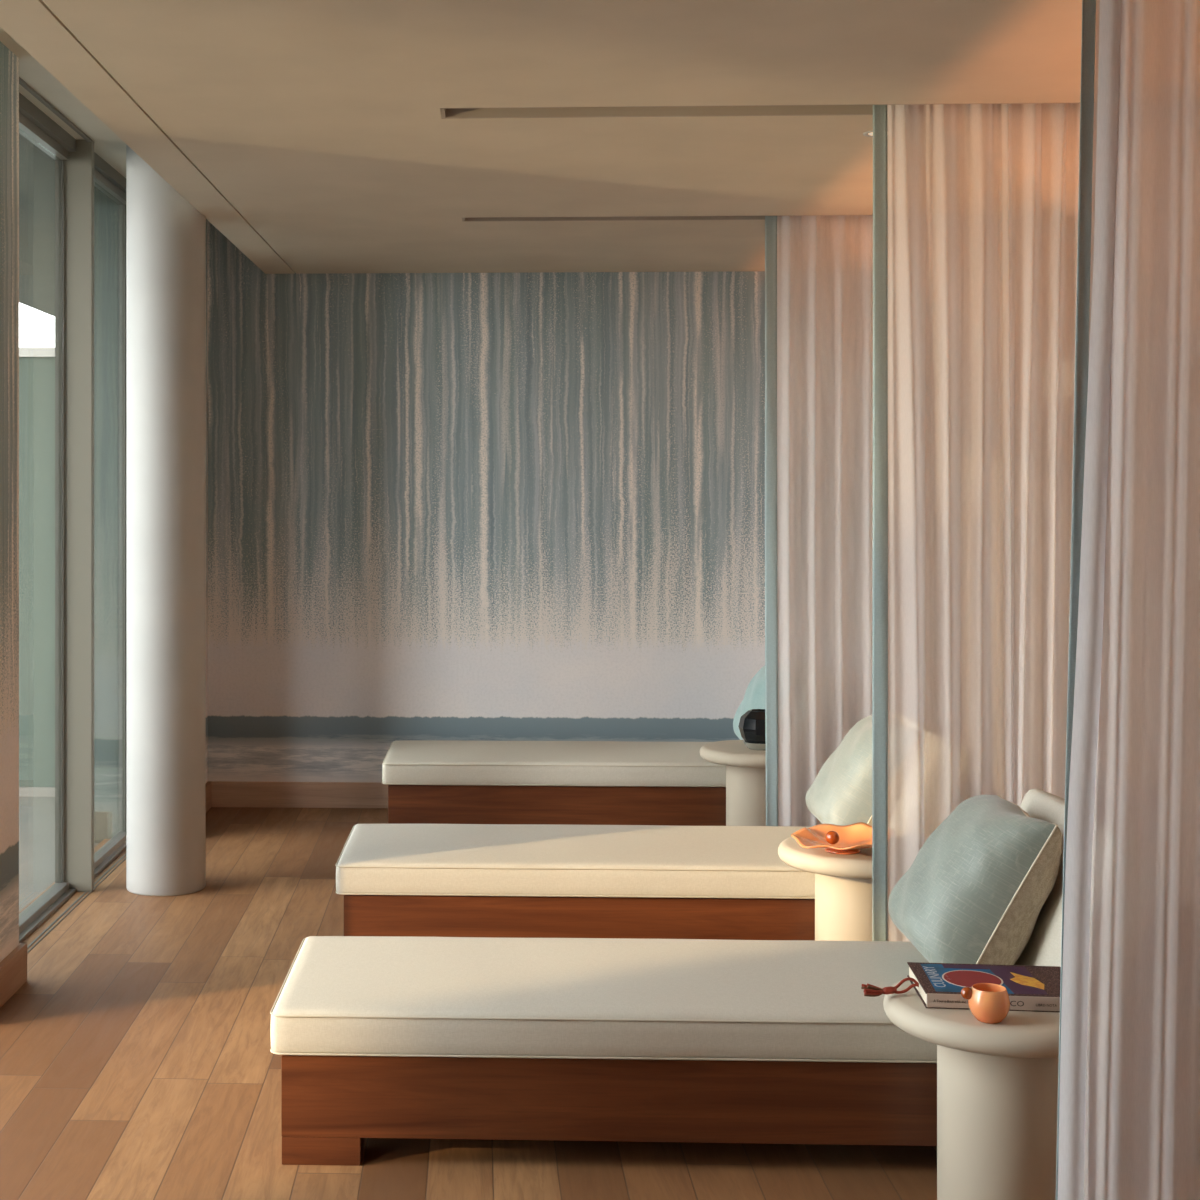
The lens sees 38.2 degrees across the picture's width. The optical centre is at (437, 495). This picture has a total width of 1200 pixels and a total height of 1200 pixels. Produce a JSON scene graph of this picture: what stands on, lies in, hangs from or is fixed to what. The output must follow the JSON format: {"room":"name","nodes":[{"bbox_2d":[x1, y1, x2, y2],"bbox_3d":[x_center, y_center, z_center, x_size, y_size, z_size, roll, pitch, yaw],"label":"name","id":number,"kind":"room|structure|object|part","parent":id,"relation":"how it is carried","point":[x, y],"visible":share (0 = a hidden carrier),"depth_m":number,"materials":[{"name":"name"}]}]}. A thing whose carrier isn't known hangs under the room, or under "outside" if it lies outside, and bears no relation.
{"room":"spa","nodes":[
{"label":"spa","id":0,"kind":"room"},
{"bbox_2d":[0,41,18,961],"bbox_3d":[-1.521,0.080,5.427,0.268,3.040,0.470,0,0,2],"label":"wall","id":1,"kind":"structure","parent":0,"point":[9,62],"depth_m":5.55,"materials":[{"name":"paint"}]},
{"bbox_2d":[0,943,26,1007],"bbox_3d":[-1.376,1.538,5.427,0.022,0.125,0.502,0,0,2],"label":"baseboard","id":2,"kind":"structure","parent":1,"relation":"attached to","point":[13,969],"depth_m":5.52,"materials":[{"name":"brown wood"}]},
{"bbox_2d":[19,92,75,942],"bbox_3d":[-1.531,0.080,6.318,0.090,3.040,1.260,0,0,2],"label":"window","id":3,"kind":"structure","parent":1,"relation":"in","point":[35,125],"depth_m":6.94,"materials":[{"name":"grey"}]},
{"bbox_3d":[-1.540,-1.373,6.327,0.055,0.035,1.218,0,0,2],"label":"rail","id":4,"kind":"part","parent":3,"relation":"part of","materials":[{"name":"silver metal"}]},
{"bbox_3d":[-1.531,1.580,6.318,0.090,0.040,1.260,0,0,2],"label":"rail","id":5,"kind":"part","parent":3,"relation":"part of","materials":[{"name":"silver metal"}]},
{"bbox_2d":[19,77,91,141],"bbox_3d":[-1.429,-1.433,6.316,0.016,0.011,1.255,0,0,2],"label":"trim","id":6,"kind":"structure","parent":1,"relation":"attached to","point":[22,82],"depth_m":6.37,"materials":[{"name":"grey metal"}]},
{"bbox_2d":[19,133,54,316],"bbox_3d":[-2.474,-1.590,8.100,1.840,0.220,24.000,0,0,2],"label":"roof overhang","id":7,"kind":"object","parent":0,"point":[36,167],"visible":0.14,"depth_m":9.48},
{"bbox_2d":[0,27,125,177],"bbox_3d":[-1.404,-1.490,3.663,0.635,0.100,10.415,0,0,2],"label":"ceiling","id":8,"kind":"structure","parent":0,"point":[107,144],"depth_m":6.38,"materials":[{"name":"paint"}]},
{"bbox_2d":[0,0,294,273],"bbox_3d":[-1.011,-1.292,3.648,0.152,0.296,10.415,0,0,2],"label":"ceiling","id":9,"kind":"structure","parent":0,"point":[30,23],"depth_m":5.16,"materials":[{"name":"paint"}]},
{"bbox_2d":[126,144,205,895],"bbox_3d":[-1.112,0.080,7.032,0.320,3.040,0.320,0,0,2],"label":"column","id":10,"kind":"structure","parent":0,"point":[166,235],"depth_m":6.89,"materials":[{"name":"paint"}]},
{"bbox_2d":[206,219,207,782],"bbox_3d":[-1.312,0.080,8.438,0.220,3.040,0.865,0,0,2],"label":"wall","id":11,"kind":"structure","parent":0,"point":[206,219],"depth_m":8.82,"materials":[{"name":"paint"}]},
{"bbox_2d":[94,152,125,877],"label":"window","id":12,"kind":"structure","parent":11,"relation":"in","point":[108,180],"depth_m":8.00,"materials":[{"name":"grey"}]},
{"bbox_3d":[-1.477,-1.373,7.511,0.052,0.035,0.974,0,0,2],"label":"rail","id":13,"kind":"part","parent":12,"relation":"part of","materials":[{"name":"silver metal"}]},
{"bbox_3d":[-1.469,1.580,7.501,0.085,0.040,1.016,0,0,2],"label":"rail","id":14,"kind":"part","parent":12,"relation":"part of","materials":[{"name":"silver metal"}]},
{"bbox_2d":[206,781,211,811],"bbox_3d":[-1.192,1.535,8.429,0.022,0.130,0.875,0,0,2],"label":"baseboard","id":15,"kind":"structure","parent":11,"relation":"attached to","point":[209,783],"depth_m":8.79,"materials":[{"name":"brown wood"}]},
{"bbox_2d":[0,797,936,1199],"bbox_3d":[-0.858,1.670,7.038,6.950,0.140,20.000,0,0,2],"label":"floor","id":16,"kind":"structure","parent":0,"point":[137,1062],"depth_m":4.68,"materials":[{"name":"brown wood"}]},
{"bbox_2d":[19,347,54,796],"bbox_3d":[-2.358,0.410,9.296,1.780,2.420,0.040,0,0,2],"label":"screen","id":17,"kind":"object","parent":16,"relation":"on","point":[36,365],"visible":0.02,"depth_m":9.28,"materials":[{"name":"green glass"}]},
{"bbox_3d":[-2.358,-0.775,9.296,1.780,0.050,0.040,0,0,2],"label":"rail","id":18,"kind":"part","parent":17,"relation":"part of","materials":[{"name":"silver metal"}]},
{"bbox_3d":[-2.358,1.595,9.296,1.780,0.050,0.040,0,0,2],"label":"rail","id":19,"kind":"part","parent":17,"relation":"part of","materials":[{"name":"silver metal"}]},
{"bbox_2d":[27,853,125,952],"bbox_3d":[-1.417,1.600,6.844,0.024,0.004,2.310,0,0,2],"label":"trim","id":20,"kind":"structure","parent":16,"relation":"on","point":[124,855],"depth_m":6.66,"materials":[{"name":"grey metal"}]},
{"bbox_2d":[63,140,93,891],"bbox_3d":[-1.455,0.080,6.968,0.118,3.040,0.044,0,0,2],"label":"window frame","id":21,"kind":"structure","parent":16,"relation":"on","point":[78,171],"depth_m":6.95,"materials":[{"name":"grey paint"}]},
{"bbox_2d":[382,740,725,825],"bbox_3d":[1.067,1.200,8.258,2.629,0.799,0.734,0,0,2],"label":"daybed","id":22,"kind":"object","parent":16,"relation":"on","point":[428,781],"visible":0.42,"depth_m":7.93,"materials":[{"name":"beige fabric"}]},
{"bbox_3d":[0.667,1.284,8.274,1.826,0.122,0.733,0,0,2],"label":"mattress","id":23,"kind":"part","parent":22,"relation":"part of","materials":[{"name":"beige fabric"}]},
{"bbox_3d":[1.081,1.435,8.258,2.600,0.195,0.700,0,0,2],"label":"frame","id":24,"kind":"part","parent":22,"relation":"part of","materials":[{"name":"brown wood"}]},
{"bbox_2d":[733,665,764,739],"bbox_3d":[1.568,1.020,8.267,0.286,0.419,0.464,0,0,2],"label":"throw pillow","id":25,"kind":"object","parent":22,"relation":"on","point":[754,697],"visible":0.19,"depth_m":8.20,"materials":[{"name":"teal fabric"}]},
{"bbox_2d":[336,824,814,939],"bbox_3d":[0.982,1.200,6.064,2.629,0.799,0.734,0,0,2],"label":"daybed","id":26,"kind":"object","parent":16,"relation":"on","point":[415,880],"visible":0.42,"depth_m":5.74,"materials":[{"name":"beige fabric"}]},
{"bbox_3d":[0.582,1.284,6.079,1.826,0.122,0.733,0,0,2],"label":"mattress","id":27,"kind":"part","parent":26,"relation":"part of","materials":[{"name":"beige fabric"}]},
{"bbox_3d":[0.996,1.435,6.064,2.600,0.195,0.700,0,0,2],"label":"frame","id":28,"kind":"part","parent":26,"relation":"part of","materials":[{"name":"brown wood"}]},
{"bbox_2d":[806,715,871,825],"bbox_3d":[1.497,1.007,6.072,0.362,0.433,0.474,0,0,2],"label":"throw pillow","id":29,"kind":"object","parent":26,"relation":"on","point":[840,794],"visible":0.39,"depth_m":5.92,"materials":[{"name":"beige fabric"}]},
{"bbox_2d":[270,789,1064,1165],"bbox_3d":[0.923,1.200,4.415,2.629,0.799,0.734,0,0,2],"label":"daybed","id":30,"kind":"object","parent":16,"relation":"on","point":[483,1038],"visible":0.53,"depth_m":4.10,"materials":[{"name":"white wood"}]},
{"bbox_3d":[-0.278,1.567,4.171,0.190,0.066,0.119,0,0,2],"label":"leg","id":31,"kind":"part","parent":30,"relation":"part of","materials":[{"name":"brown wood"}]},
{"bbox_3d":[0.523,1.284,4.430,1.826,0.122,0.733,0,0,2],"label":"mattress","id":32,"kind":"part","parent":30,"relation":"part of","materials":[{"name":"beige fabric"}]},
{"bbox_3d":[0.937,1.435,4.415,2.600,0.195,0.700,0,0,2],"label":"frame","id":33,"kind":"part","parent":30,"relation":"part of","materials":[{"name":"brown wood"}]},
{"bbox_2d":[888,795,1061,964],"bbox_3d":[1.371,1.009,4.426,0.376,0.440,0.474,0,0,2],"label":"throw pillow","id":34,"kind":"object","parent":30,"relation":"on","point":[976,890],"visible":0.93,"depth_m":4.22,"materials":[{"name":"green fabric"}]},
{"bbox_3d":[1.456,1.036,4.423,0.126,0.466,0.470,29,1,2],"label":"panel","id":35,"kind":"part","parent":34,"relation":"part of","materials":[{"name":"beige fabric"}]},
{"bbox_3d":[1.587,1.057,4.390,0.295,0.512,0.734,0,0,2],"label":"backrest","id":36,"kind":"part","parent":30,"relation":"part of","materials":[{"name":"beige fabric"}]},
{"bbox_2d":[700,740,765,825],"bbox_3d":[1.431,1.363,7.731,0.504,0.474,0.504,0,0,2],"label":"side table","id":37,"kind":"object","parent":16,"relation":"on","point":[745,767],"visible":0.48,"depth_m":7.61,"materials":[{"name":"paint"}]},
{"bbox_2d":[738,709,765,749],"bbox_3d":[1.437,1.040,7.666,0.182,0.172,0.185,0,0,-8],"label":"glass vase","id":38,"kind":"object","parent":37,"relation":"on","point":[751,726],"visible":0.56,"depth_m":7.61,"materials":[{"name":"black glass"}]},
{"bbox_2d":[778,837,871,940],"bbox_3d":[1.355,1.363,5.558,0.504,0.474,0.504,0,0,2],"label":"side table","id":39,"kind":"object","parent":16,"relation":"on","point":[843,883],"visible":0.4,"depth_m":5.43,"materials":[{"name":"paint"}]},
{"bbox_2d":[791,822,871,854],"bbox_3d":[1.282,1.091,5.456,0.294,0.071,0.293,0,0,33],"label":"glass bowl","id":40,"kind":"object","parent":39,"relation":"on","point":[854,837],"visible":0.84,"depth_m":5.51,"materials":[{"name":"orange glass"}]},
{"bbox_2d":[825,831,838,844],"bbox_3d":[1.242,1.075,5.415,0.043,0.043,0.043,0,0,2],"label":"glass ball","id":41,"kind":"object","parent":40,"relation":"in","point":[832,837],"visible":1,"depth_m":5.40,"materials":[{"name":"brown glass"}]},
{"bbox_2d":[883,980,1059,1199],"bbox_3d":[1.260,1.363,3.860,0.504,0.474,0.504,0,0,2],"label":"side table","id":42,"kind":"object","parent":16,"relation":"on","point":[997,1084],"visible":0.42,"depth_m":3.74,"materials":[{"name":"paint"}]},
{"bbox_2d":[861,962,1060,1011],"bbox_3d":[1.196,1.109,3.893,0.473,0.036,0.253,0,0,6],"label":"book","id":43,"kind":"object","parent":42,"relation":"on","point":[937,985],"visible":0.8,"depth_m":3.87,"materials":[{"name":"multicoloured paper"}]},
{"bbox_3d":[1.055,1.106,3.887,0.079,0.031,0.020,0,0,-19],"label":"bookmark cord","id":44,"kind":"part","parent":43,"relation":"part of","materials":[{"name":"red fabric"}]},
{"bbox_2d":[942,964,988,968],"bbox_3d":[1.223,1.092,3.989,0.101,0.001,0.033,0,0,6],"label":"picture","id":45,"kind":"object","parent":43,"relation":"on","point":[944,966],"depth_m":3.99,"materials":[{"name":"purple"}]},
{"bbox_2d":[921,964,1013,993],"bbox_3d":[1.193,1.092,3.895,0.168,0.001,0.226,0,0,6],"label":"picture","id":46,"kind":"object","parent":43,"relation":"on","point":[935,978],"depth_m":3.90},
{"bbox_3d":[1.207,1.091,3.886,0.124,0.001,0.140,0,0,6],"label":"plate","id":47,"kind":"part","parent":43,"relation":"part of","materials":[{"name":"red paper"}]},
{"bbox_2d":[987,966,1047,994],"bbox_3d":[1.305,1.092,3.883,0.087,0.001,0.222,0,0,6],"label":"picture","id":48,"kind":"object","parent":43,"relation":"on","point":[1018,980],"depth_m":3.88,"materials":[{"name":"purple paper"}]},
{"bbox_2d":[1010,972,1043,989],"bbox_3d":[1.322,1.091,3.873,0.059,0.001,0.141,0,0,-5],"label":"flower","id":49,"kind":"object","parent":43,"relation":"on","point":[1018,980],"depth_m":3.87,"materials":[{"name":"yellow paper"}]},
{"bbox_2d":[961,983,1009,1023],"bbox_3d":[1.181,1.091,3.695,0.093,0.072,0.086,0,0,43],"label":"cup","id":50,"kind":"object","parent":42,"relation":"on","point":[989,1003],"visible":1,"depth_m":3.66,"materials":[{"name":"brown ceramic"}]},
{"bbox_3d":[1.137,1.069,3.696,0.027,0.027,0.027,0,0,2],"label":"bead handle","id":51,"kind":"part","parent":50,"relation":"part of","materials":[{"name":"orange glass"}]},
{"bbox_2d":[208,221,764,781],"bbox_3d":[0.582,0.030,8.859,4.210,3.140,0.120,0,0,2],"label":"wall","id":52,"kind":"structure","parent":0,"point":[530,506],"depth_m":8.81,"materials":[{"name":"paint"}]},
{"bbox_2d":[42,1,290,267],"bbox_3d":[-0.931,-1.296,3.646,0.008,0.288,10.415,0,0,2],"label":"trim","id":53,"kind":"structure","parent":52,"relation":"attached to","point":[42,1],"depth_m":5.07,"materials":[{"name":"brown metal"}]},
{"bbox_2d":[212,781,387,807],"bbox_3d":[0.759,1.535,8.781,3.850,0.130,0.022,0,0,2],"label":"baseboard","id":54,"kind":"structure","parent":52,"relation":"attached to","point":[224,793],"depth_m":8.83,"materials":[{"name":"brown wood"}]},
{"bbox_2d":[42,0,1096,273],"bbox_3d":[0.779,-1.292,3.580,3.415,0.296,10.415,0,0,2],"label":"ceiling","id":55,"kind":"structure","parent":0,"point":[320,122],"depth_m":4.93,"materials":[{"name":"paint"}]},
{"bbox_2d":[462,215,824,220],"bbox_3d":[1.359,-1.292,7.072,2.521,0.295,0.108,0,0,2],"label":"trim","id":56,"kind":"structure","parent":55,"relation":"attached to","point":[625,217],"depth_m":7.13,"materials":[{"name":"paint"}]},
{"bbox_3d":[1.374,-1.191,7.071,2.491,0.025,0.024,0,0,2],"label":"track","id":57,"kind":"object","parent":56,"relation":"attached to","visible":0},
{"bbox_2d":[765,215,872,826],"bbox_3d":[1.931,0.204,7.041,1.175,2.767,0.078,0,0,2],"label":"curtain","id":58,"kind":"object","parent":57,"relation":"hanging from","point":[819,269],"visible":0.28,"depth_m":7.07,"materials":[{"name":"white fabric"}]},
{"bbox_2d":[440,103,1033,118],"bbox_3d":[1.276,-1.292,5.097,2.537,0.295,0.148,0,0,2],"label":"track","id":59,"kind":"structure","parent":55,"relation":"attached to","point":[851,109],"depth_m":5.18,"materials":[{"name":"metal"}]},
{"bbox_3d":[1.291,-1.191,5.097,2.507,0.025,0.024,0,0,2],"label":"track","id":60,"kind":"object","parent":59,"relation":"attached to","visible":0},
{"bbox_2d":[872,103,1093,941],"bbox_3d":[1.868,0.204,5.062,1.163,2.767,0.079,0,0,2],"label":"curtain","id":61,"kind":"object","parent":60,"relation":"hanging from","point":[975,206],"visible":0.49,"depth_m":5.09,"materials":[{"name":"white fabric"}]},
{"bbox_2d":[863,129,887,136],"bbox_3d":[1.397,-1.142,5.421,0.112,0.004,0.112,0,0,2],"label":"recessed light","id":62,"kind":"object","parent":55,"relation":"in","point":[868,133],"visible":0.3,"depth_m":5.42,"materials":[{"name":"paint"}]},
{"bbox_3d":[1.198,-1.292,3.077,2.540,0.295,0.150,0,0,2],"label":"trim","id":63,"kind":"structure","parent":0,"visible":0},
{"bbox_3d":[1.213,-1.191,3.076,2.510,0.025,0.024,0,0,2],"label":"track","id":64,"kind":"object","parent":63,"relation":"attached to","visible":0},
{"bbox_2d":[1056,0,1199,1199],"bbox_3d":[1.707,0.204,3.045,1.221,2.767,0.094,0,0,2],"label":"curtain","id":65,"kind":"object","parent":64,"relation":"hanging from","point":[1128,1116],"visible":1,"depth_m":3.07,"materials":[{"name":"white fabric"}]}
]}

